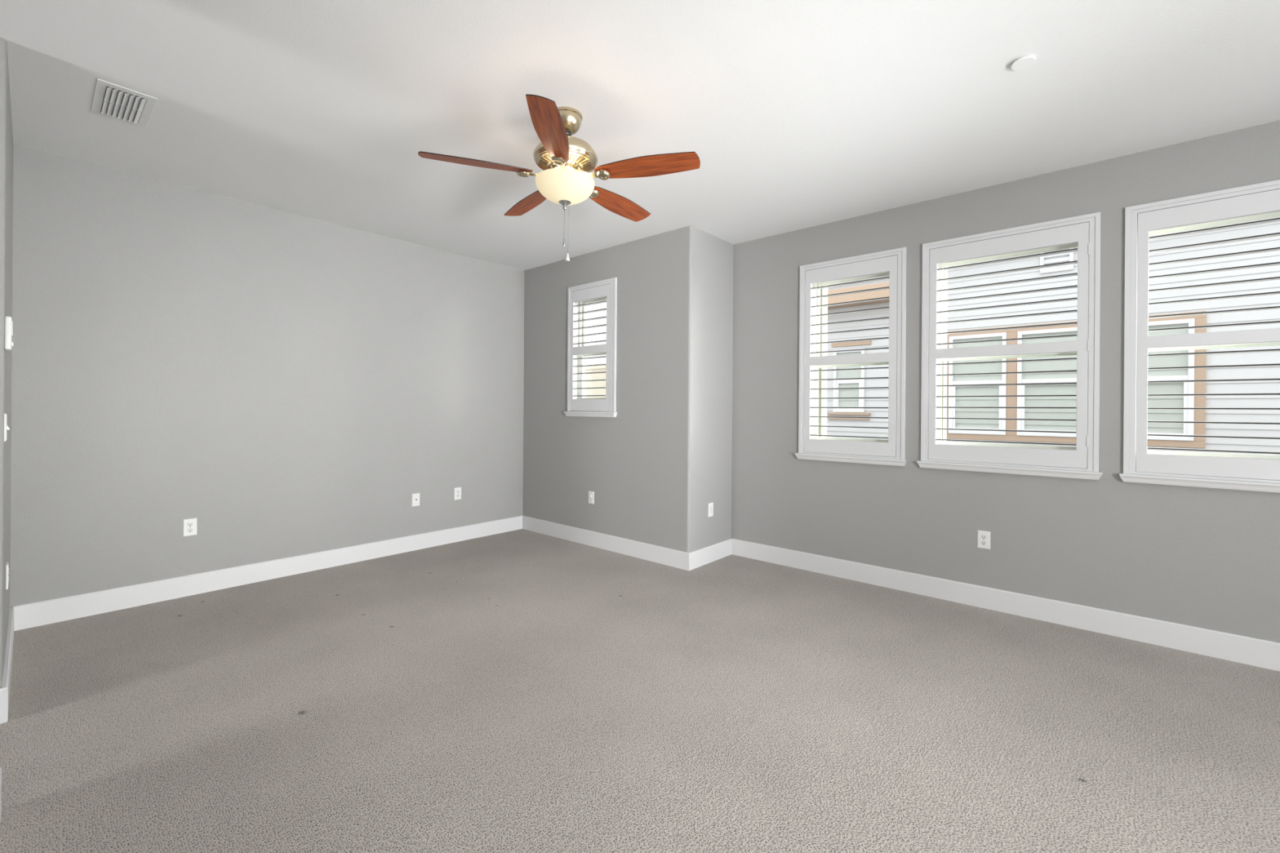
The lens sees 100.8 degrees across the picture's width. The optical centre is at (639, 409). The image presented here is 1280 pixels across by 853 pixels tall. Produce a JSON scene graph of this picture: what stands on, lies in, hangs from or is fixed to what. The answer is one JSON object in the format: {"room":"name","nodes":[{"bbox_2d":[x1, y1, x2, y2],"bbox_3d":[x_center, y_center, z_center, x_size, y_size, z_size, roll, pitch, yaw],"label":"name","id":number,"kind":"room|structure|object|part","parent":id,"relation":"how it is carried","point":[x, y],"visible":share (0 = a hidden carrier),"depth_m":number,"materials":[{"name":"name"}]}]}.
{"room":"empty bedroom","nodes":[
{"label":"empty bedroom","id":0,"kind":"room"},
{"bbox_2d":[0,37,13,688],"bbox_3d":[-3.082,-0.119,2.504,1.299,2.740,0.120,0,0,41],"label":"wall","id":1,"kind":"structure","parent":0,"point":[6,122],"depth_m":2.17,"materials":[{"name":"grey paint"}]},
{"bbox_2d":[4,413,9,441],"bbox_3d":[-2.624,0.074,2.195,0.071,0.114,0.014,0,0,41],"label":"light switch","id":2,"kind":"object","parent":1,"relation":"attached to","point":[6,427],"visible":1,"depth_m":2.17,"materials":[{"name":"white plastic"}]},
{"bbox_3d":[-2.627,0.074,2.192,0.071,0.114,0.006,0,0,41],"label":"plate","id":3,"kind":"part","parent":2,"relation":"part of","materials":[{"name":"white plastic"}]},
{"bbox_2d":[5,561,8,589],"bbox_3d":[-2.956,0.777,2.475,0.071,0.114,0.008,0,0,41],"label":"wall outlet","id":4,"kind":"object","parent":1,"relation":"attached to","point":[7,563],"visible":1,"depth_m":2.45,"materials":[{"name":"white plastic"}]},
{"bbox_2d":[1,606,14,710],"bbox_3d":[-3.047,1.183,2.556,1.299,0.137,0.016,0,0,41],"label":"baseboard","id":5,"kind":"structure","parent":1,"relation":"attached to","point":[9,647],"depth_m":2.47,"materials":[{"name":"white paint"}]},
{"bbox_2d":[4,315,13,351],"bbox_3d":[-2.592,-0.310,2.175,0.090,0.136,0.022,0,0,41],"label":"thermostat","id":6,"kind":"object","parent":1,"relation":"attached to","point":[8,320],"visible":1,"depth_m":2.15,"materials":[{"name":"white plastic"}]},
{"bbox_3d":[-2.587,-0.330,2.181,0.072,0.060,0.003,0,0,41],"label":"panel","id":7,"kind":"part","parent":6,"relation":"part of","materials":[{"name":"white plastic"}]},
{"bbox_2d":[9,143,524,606],"bbox_3d":[-2.467,-0.115,4.371,0.220,2.740,3.944,0,0,41],"label":"wall","id":8,"kind":"structure","parent":0,"point":[285,384],"depth_m":3.72,"materials":[{"name":"grey paint"}]},
{"bbox_2d":[182,518,196,537],"bbox_3d":[-3.026,0.794,3.561,0.008,0.114,0.071,0,0,41],"label":"wall outlet","id":9,"kind":"object","parent":8,"relation":"attached to","point":[189,526],"visible":1,"depth_m":3.56,"materials":[{"name":"white plastic"}]},
{"bbox_2d":[186,528,193,532],"bbox_3d":[-3.025,0.814,3.559,0.002,0.026,0.034,0,0,41],"label":"receptacle","id":10,"kind":"object","parent":9,"relation":"attached to","point":[188,530],"depth_m":3.56,"materials":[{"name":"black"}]},
{"bbox_2d":[186,522,193,526],"bbox_3d":[-3.024,0.775,3.559,0.002,0.026,0.034,0,0,41],"label":"receptacle","id":11,"kind":"object","parent":9,"relation":"attached to","point":[188,524],"depth_m":3.56,"materials":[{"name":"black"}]},
{"bbox_2d":[10,515,523,631],"bbox_3d":[-2.388,1.187,4.293,0.016,0.137,3.504,0,0,41],"label":"baseboard","id":12,"kind":"structure","parent":8,"relation":"attached to","point":[33,615],"depth_m":3.72,"materials":[{"name":"white paint"}]},
{"bbox_2d":[412,493,419,506],"bbox_3d":[-2.001,0.810,4.736,0.016,0.114,0.071,0,0,41],"label":"cable plate","id":13,"kind":"object","parent":8,"relation":"attached to","point":[415,497],"visible":1,"depth_m":4.74,"materials":[{"name":"white plastic"}]},
{"bbox_2d":[453,487,461,500],"bbox_3d":[-1.736,0.804,5.047,0.008,0.114,0.071,0,0,41],"label":"wall outlet","id":14,"kind":"object","parent":8,"relation":"attached to","point":[457,494],"visible":1,"depth_m":5.04,"materials":[{"name":"white plastic"}]},
{"bbox_2d":[522,226,688,551],"bbox_3d":[-0.374,-0.099,4.983,2.139,2.740,0.165,0,0,41],"label":"wall","id":15,"kind":"structure","parent":0,"point":[633,462],"depth_m":4.68,"materials":[{"name":"grey paint"}]},
{"bbox_2d":[563,297,617,417],"bbox_3d":[-0.413,-0.535,4.983,0.670,1.208,0.210,0,0,41],"label":"window","id":16,"kind":"structure","parent":15,"relation":"in","point":[582,324],"depth_m":5.18,"materials":[{"name":"white plastic"}]},
{"bbox_3d":[-0.378,-0.559,5.049,0.535,1.161,0.065,0,0,41],"label":"frame","id":17,"kind":"part","parent":16,"relation":"part of","materials":[{"name":"white plastic"}]},
{"bbox_3d":[-0.470,0.046,4.923,0.670,0.045,0.050,0,0,41],"label":"sill","id":18,"kind":"part","parent":16,"relation":"part of","materials":[{"name":"white paint"}]},
{"bbox_2d":[567,277,617,412],"bbox_3d":[-0.442,-0.578,4.950,0.638,1.202,0.067,0,0,41],"label":"plantation shutter","id":19,"kind":"object","parent":16,"relation":"attached to","point":[607,288],"visible":1,"depth_m":4.90,"materials":[{"name":"white paint"}]},
{"bbox_3d":[-0.394,-0.319,5.043,0.480,0.479,0.022,0,0,41],"label":"sash","id":20,"kind":"part","parent":16,"relation":"part of","materials":[{"name":"glass"}]},
{"bbox_3d":[-0.376,-0.794,5.059,0.480,0.551,0.022,0,0,41],"label":"sash","id":21,"kind":"part","parent":16,"relation":"part of","materials":[{"name":"white plastic"}]},
{"bbox_2d":[588,491,594,504],"bbox_3d":[-0.459,0.823,4.931,0.071,0.114,0.016,0,0,41],"label":"plate","id":22,"kind":"object","parent":15,"relation":"attached to","point":[591,494],"visible":1,"depth_m":4.92,"materials":[{"name":"white plastic"}]},
{"bbox_2d":[522,515,688,570],"bbox_3d":[-0.435,1.202,4.907,2.161,0.137,0.016,0,0,41],"label":"baseboard","id":23,"kind":"structure","parent":15,"relation":"attached to","point":[662,555],"depth_m":4.75,"materials":[{"name":"white paint"}]},
{"bbox_2d":[0,528,1279,852],"bbox_3d":[0.843,1.341,-0.742,11.939,0.120,8.597,0,0,41],"label":"floor","id":24,"kind":"structure","parent":0,"point":[522,691],"depth_m":2.14,"materials":[{"name":"carpet"}]},
{"bbox_2d":[0,0,1279,270],"bbox_3d":[0.864,-1.519,-0.743,11.939,0.120,8.597,0,0,41],"label":"ceiling","id":25,"kind":"structure","parent":0,"point":[796,114],"depth_m":2.47,"materials":[{"name":"white paint"}]},
{"bbox_2d":[90,78,157,128],"bbox_3d":[-2.515,-1.478,2.577,0.400,0.014,0.203,0,0,41],"label":"ceiling vent","id":26,"kind":"object","parent":25,"relation":"in","point":[110,100],"visible":1,"depth_m":2.56,"materials":[{"name":"white metal"}]},
{"bbox_2d":[417,93,700,261],"bbox_3d":[-0.360,-1.105,2.683,1.303,0.726,1.279,1,0,41],"label":"ceiling fan","id":27,"kind":"object","parent":25,"relation":"hanging from","point":[567,162],"visible":1,"depth_m":2.54,"materials":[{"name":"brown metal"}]},
{"bbox_3d":[-0.775,-1.169,2.513,0.516,0.006,0.142,1,13,-18],"label":"blade","id":28,"kind":"part","parent":27,"relation":"part of","materials":[{"name":"brown wood"}]},
{"bbox_3d":[-0.621,-1.166,2.986,0.142,0.006,0.516,-15,9,-35],"label":"blade","id":29,"kind":"part","parent":27,"relation":"part of","materials":[{"name":"brown wood"}]},
{"bbox_3d":[-0.372,-1.161,2.220,0.142,0.006,0.516,14,0,0],"label":"blade","id":30,"kind":"part","parent":27,"relation":"part of","materials":[{"name":"brown wood"}]},
{"bbox_3d":[-0.374,-1.085,2.643,0.292,0.108,0.292,1,0,41],"label":"lamp shade","id":31,"kind":"part","parent":27,"relation":"part of","materials":[{"name":"white glass"}]},
{"bbox_3d":[-0.358,-0.895,2.643,0.003,0.237,0.004,1,0,41],"label":"pull chain","id":32,"kind":"part","parent":27,"relation":"part of","materials":[{"name":"silver metal"}]},
{"bbox_3d":[-0.124,-1.156,2.986,0.142,0.006,0.516,-15,-9,35],"label":"blade","id":33,"kind":"part","parent":27,"relation":"part of","materials":[{"name":"brown wood"}]},
{"bbox_3d":[0.030,-1.153,2.513,0.516,0.006,0.142,1,-13,18],"label":"blade","id":34,"kind":"part","parent":27,"relation":"part of","materials":[{"name":"brown wood"}]},
{"bbox_2d":[1010,56,1035,70],"bbox_3d":[1.597,-1.447,2.206,0.085,0.014,0.085,0,0,41],"label":"disc","id":35,"kind":"object","parent":25,"relation":"attached to","point":[1022,63],"visible":1,"depth_m":2.20,"materials":[{"name":"white plastic"}]},
{"bbox_2d":[686,225,733,552],"bbox_3d":[0.596,-0.092,4.603,0.220,2.740,0.863,0,0,41],"label":"wall","id":36,"kind":"structure","parent":0,"point":[710,270],"depth_m":4.41,"materials":[{"name":"grey paint"}]},
{"bbox_2d":[687,538,731,570],"bbox_3d":[0.598,1.210,4.436,0.016,0.137,0.659,0,0,41],"label":"baseboard","id":37,"kind":"structure","parent":36,"relation":"attached to","point":[704,556],"depth_m":4.39,"materials":[{"name":"white paint"}]},
{"bbox_2d":[708,502,713,516],"bbox_3d":[0.595,0.842,4.436,0.008,0.114,0.071,0,0,41],"label":"blank plate","id":38,"kind":"object","parent":36,"relation":"attached to","point":[710,504],"visible":1,"depth_m":4.43,"materials":[{"name":"white plastic"}]},
{"bbox_2d":[731,120,1279,643],"bbox_3d":[4.460,-0.062,1.673,9.458,2.740,0.220,0,0,41],"label":"wall","id":39,"kind":"structure","parent":0,"point":[1204,557],"depth_m":3.34,"materials":[{"name":"grey paint"}]},
{"bbox_2d":[795,271,907,466],"bbox_3d":[1.689,-0.374,4.131,0.820,1.551,0.395,0,0,41],"label":"window","id":40,"kind":"structure","parent":39,"relation":"in","point":[820,301],"depth_m":4.33,"materials":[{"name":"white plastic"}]},
{"bbox_3d":[1.687,-0.383,4.139,0.695,1.455,0.065,0,0,41],"label":"frame","id":41,"kind":"part","parent":40,"relation":"part of","materials":[{"name":"white plastic"}]},
{"bbox_3d":[1.770,-0.419,4.240,0.688,1.459,0.124,0,0,41],"label":"exterior trim","id":42,"kind":"part","parent":40,"relation":"part of","materials":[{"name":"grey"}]},
{"bbox_3d":[1.570,0.378,4.001,0.820,0.045,0.050,0,0,41],"label":"sill","id":43,"kind":"part","parent":40,"relation":"part of","materials":[{"name":"white paint"}]},
{"bbox_3d":[1.673,-0.062,4.131,0.620,0.635,0.022,0,0,41],"label":"sash","id":44,"kind":"part","parent":40,"relation":"part of","materials":[{"name":"glass"}]},
{"bbox_2d":[798,246,906,459],"bbox_3d":[1.600,-0.399,4.028,0.788,1.508,0.067,0,0,41],"label":"plantation shutter","id":45,"kind":"object","parent":40,"relation":"attached to","point":[884,261],"visible":1,"depth_m":3.97,"materials":[{"name":"white paint"}]},
{"bbox_3d":[1.692,-0.690,4.148,0.620,0.700,0.022,0,0,41],"label":"sash","id":46,"kind":"part","parent":40,"relation":"part of","materials":[{"name":"glass"}]},
{"bbox_2d":[977,529,990,549],"bbox_3d":[2.238,0.850,3.446,0.071,0.114,0.008,0,0,41],"label":"wall outlet","id":47,"kind":"object","parent":39,"relation":"attached to","point":[983,537],"visible":1,"depth_m":3.44,"materials":[{"name":"white plastic"}]},
{"bbox_2d":[980,540,986,545],"bbox_3d":[2.236,0.869,3.444,0.034,0.026,0.002,0,0,41],"label":"receptacle","id":48,"kind":"object","parent":47,"relation":"attached to","point":[982,542],"depth_m":3.44,"materials":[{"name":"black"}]},
{"bbox_2d":[980,534,986,539],"bbox_3d":[2.236,0.830,3.444,0.034,0.026,0.002,0,0,41],"label":"receptacle","id":49,"kind":"object","parent":47,"relation":"attached to","point":[982,536],"depth_m":3.44,"materials":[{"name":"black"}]},
{"bbox_2d":[731,538,1279,671],"bbox_3d":[4.373,1.239,1.584,9.458,0.137,0.016,0,0,41],"label":"baseboard","id":50,"kind":"structure","parent":39,"relation":"attached to","point":[1264,654],"depth_m":3.23,"materials":[{"name":"white paint"}]},
{"bbox_2d":[916,242,1102,479],"bbox_3d":[2.418,-0.369,3.497,0.967,1.552,0.395,0,0,41],"label":"window","id":51,"kind":"structure","parent":39,"relation":"in","point":[941,339],"depth_m":3.54,"materials":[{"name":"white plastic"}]},
{"bbox_3d":[2.503,-0.416,3.603,0.844,1.457,0.124,0,0,41],"label":"exterior trim","id":52,"kind":"part","parent":51,"relation":"part of","materials":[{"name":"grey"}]},
{"bbox_3d":[2.406,-0.060,3.494,0.776,0.636,0.022,0,0,41],"label":"sash","id":53,"kind":"part","parent":51,"relation":"part of","materials":[{"name":"glass"}]},
{"bbox_3d":[2.425,-0.686,3.511,0.776,0.698,0.022,0,0,41],"label":"sash","id":54,"kind":"part","parent":51,"relation":"part of","materials":[{"name":"glass"}]},
{"bbox_3d":[2.300,0.384,3.367,0.967,0.045,0.050,0,0,41],"label":"sill","id":55,"kind":"part","parent":51,"relation":"part of","materials":[{"name":"white paint"}]},
{"bbox_2d":[920,212,1100,471],"bbox_3d":[2.329,-0.393,3.395,0.935,1.508,0.067,0,0,41],"label":"plantation shutter","id":56,"kind":"object","parent":51,"relation":"attached to","point":[1084,229],"visible":1,"depth_m":3.31,"materials":[{"name":"white paint"}]},
{"bbox_3d":[2.419,-0.378,3.503,0.846,1.455,0.065,0,0,41],"label":"frame","id":57,"kind":"part","parent":51,"relation":"part of","materials":[{"name":"white plastic"}]},
{"bbox_2d":[1119,211,1279,493],"bbox_3d":[3.204,-0.363,2.815,0.971,1.553,0.395,0,0,41],"label":"window","id":58,"kind":"structure","parent":39,"relation":"in","point":[1162,480],"depth_m":2.84,"materials":[{"name":"white plastic"}]},
{"bbox_3d":[3.210,-0.371,2.817,0.847,1.455,0.065,0,0,41],"label":"frame","id":59,"kind":"part","parent":58,"relation":"part of","materials":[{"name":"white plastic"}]},
{"bbox_3d":[3.086,0.390,2.685,0.971,0.045,0.050,0,0,41],"label":"sill","id":60,"kind":"part","parent":58,"relation":"part of","materials":[{"name":"white paint"}]},
{"bbox_2d":[1123,179,1279,483],"bbox_3d":[3.116,-0.387,2.712,0.939,1.508,0.067,0,0,41],"label":"plantation shutter","id":61,"kind":"object","parent":58,"relation":"attached to","point":[1264,197],"visible":1,"depth_m":2.85,"materials":[{"name":"white paint"}]},
{"bbox_3d":[3.197,-0.052,2.808,0.777,0.638,0.022,0,0,41],"label":"sash","id":62,"kind":"part","parent":58,"relation":"part of","materials":[{"name":"white plastic"}]},
{"bbox_3d":[3.216,-0.680,2.824,0.777,0.699,0.022,0,0,41],"label":"sash","id":63,"kind":"part","parent":58,"relation":"part of","materials":[{"name":"glass"}]},
{"bbox_3d":[1.577,-0.083,-1.540,9.600,2.740,0.120,0,0,41],"label":"wall","id":64,"kind":"structure","parent":0,"visible":0},
{"bbox_2d":[0,767,1,824],"bbox_3d":[1.612,1.218,-1.488,9.600,0.137,0.016,0,0,41],"label":"baseboard","id":65,"kind":"structure","parent":64,"relation":"attached to","point":[0,767],"depth_m":1.63,"materials":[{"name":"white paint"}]},
{"label":"outside","id":66,"kind":"structure","parent":0,"visible":0},
{"bbox_3d":[7.453,1.687,16.228,50.000,0.120,25.703,0,0,41],"label":"yard","id":67,"kind":"structure","parent":66,"visible":0},
{"bbox_2d":[584,364,605,398],"bbox_3d":[-3.056,0.334,12.317,9.240,2.430,0.280,0,0,41],"label":"wall","id":68,"kind":"structure","parent":67,"relation":"on","point":[594,368],"depth_m":10.29,"materials":[{"name":"beige paint"}]},
{"bbox_2d":[826,217,1279,455],"bbox_3d":[5.359,-1.237,10.280,10.200,5.700,5.460,0,0,41],"label":"neighbouring house","id":69,"kind":"structure","parent":67,"relation":"on","point":[1270,300],"depth_m":7.01,"materials":[{"name":"white"}]},
{"bbox_3d":[3.510,-0.233,8.884,0.410,0.465,0.063,0,0,41],"label":"sash","id":70,"kind":"part","parent":69,"relation":"part of","materials":[{"name":"white"}]},
{"bbox_3d":[3.492,0.114,8.873,0.706,0.120,0.080,0,0,41],"label":"house window sill","id":71,"kind":"part","parent":69,"relation":"part of","materials":[{"name":"beige wood"}]},
{"bbox_3d":[4.890,-0.028,7.684,0.610,0.675,0.063,0,0,41],"label":"sash","id":72,"kind":"part","parent":69,"relation":"part of","materials":[{"name":"white glass"}]},
{"bbox_3d":[5.568,-0.023,7.096,0.735,0.675,0.063,0,0,41],"label":"sash","id":73,"kind":"part","parent":69,"relation":"part of","materials":[{"name":"white glass"}]},
{"bbox_2d":[1040,248,1073,273],"bbox_3d":[5.580,-2.075,7.088,0.350,0.460,0.060,0,0,41],"label":"gable vent","id":74,"kind":"object","parent":69,"relation":"attached to","point":[1064,257],"depth_m":7.07,"materials":[{"name":"white plastic"}]},
{"bbox_3d":[6.259,-0.017,6.496,0.645,0.675,0.063,0,0,41],"label":"sash","id":75,"kind":"part","parent":69,"relation":"part of","materials":[{"name":"white glass"}]},
{"bbox_3d":[-3.641,-0.123,0.320,0.960,2.740,4.109,0,0,41],"label":"wall","id":76,"kind":"structure","parent":0,"visible":0},
{"bbox_2d":[0,686,8,724],"bbox_3d":[-3.871,1.177,0.603,0.016,0.137,4.047,0,0,41],"label":"baseboard","id":77,"kind":"structure","parent":76,"relation":"attached to","point":[4,691],"depth_m":2.12,"materials":[{"name":"white paint"}]}
]}

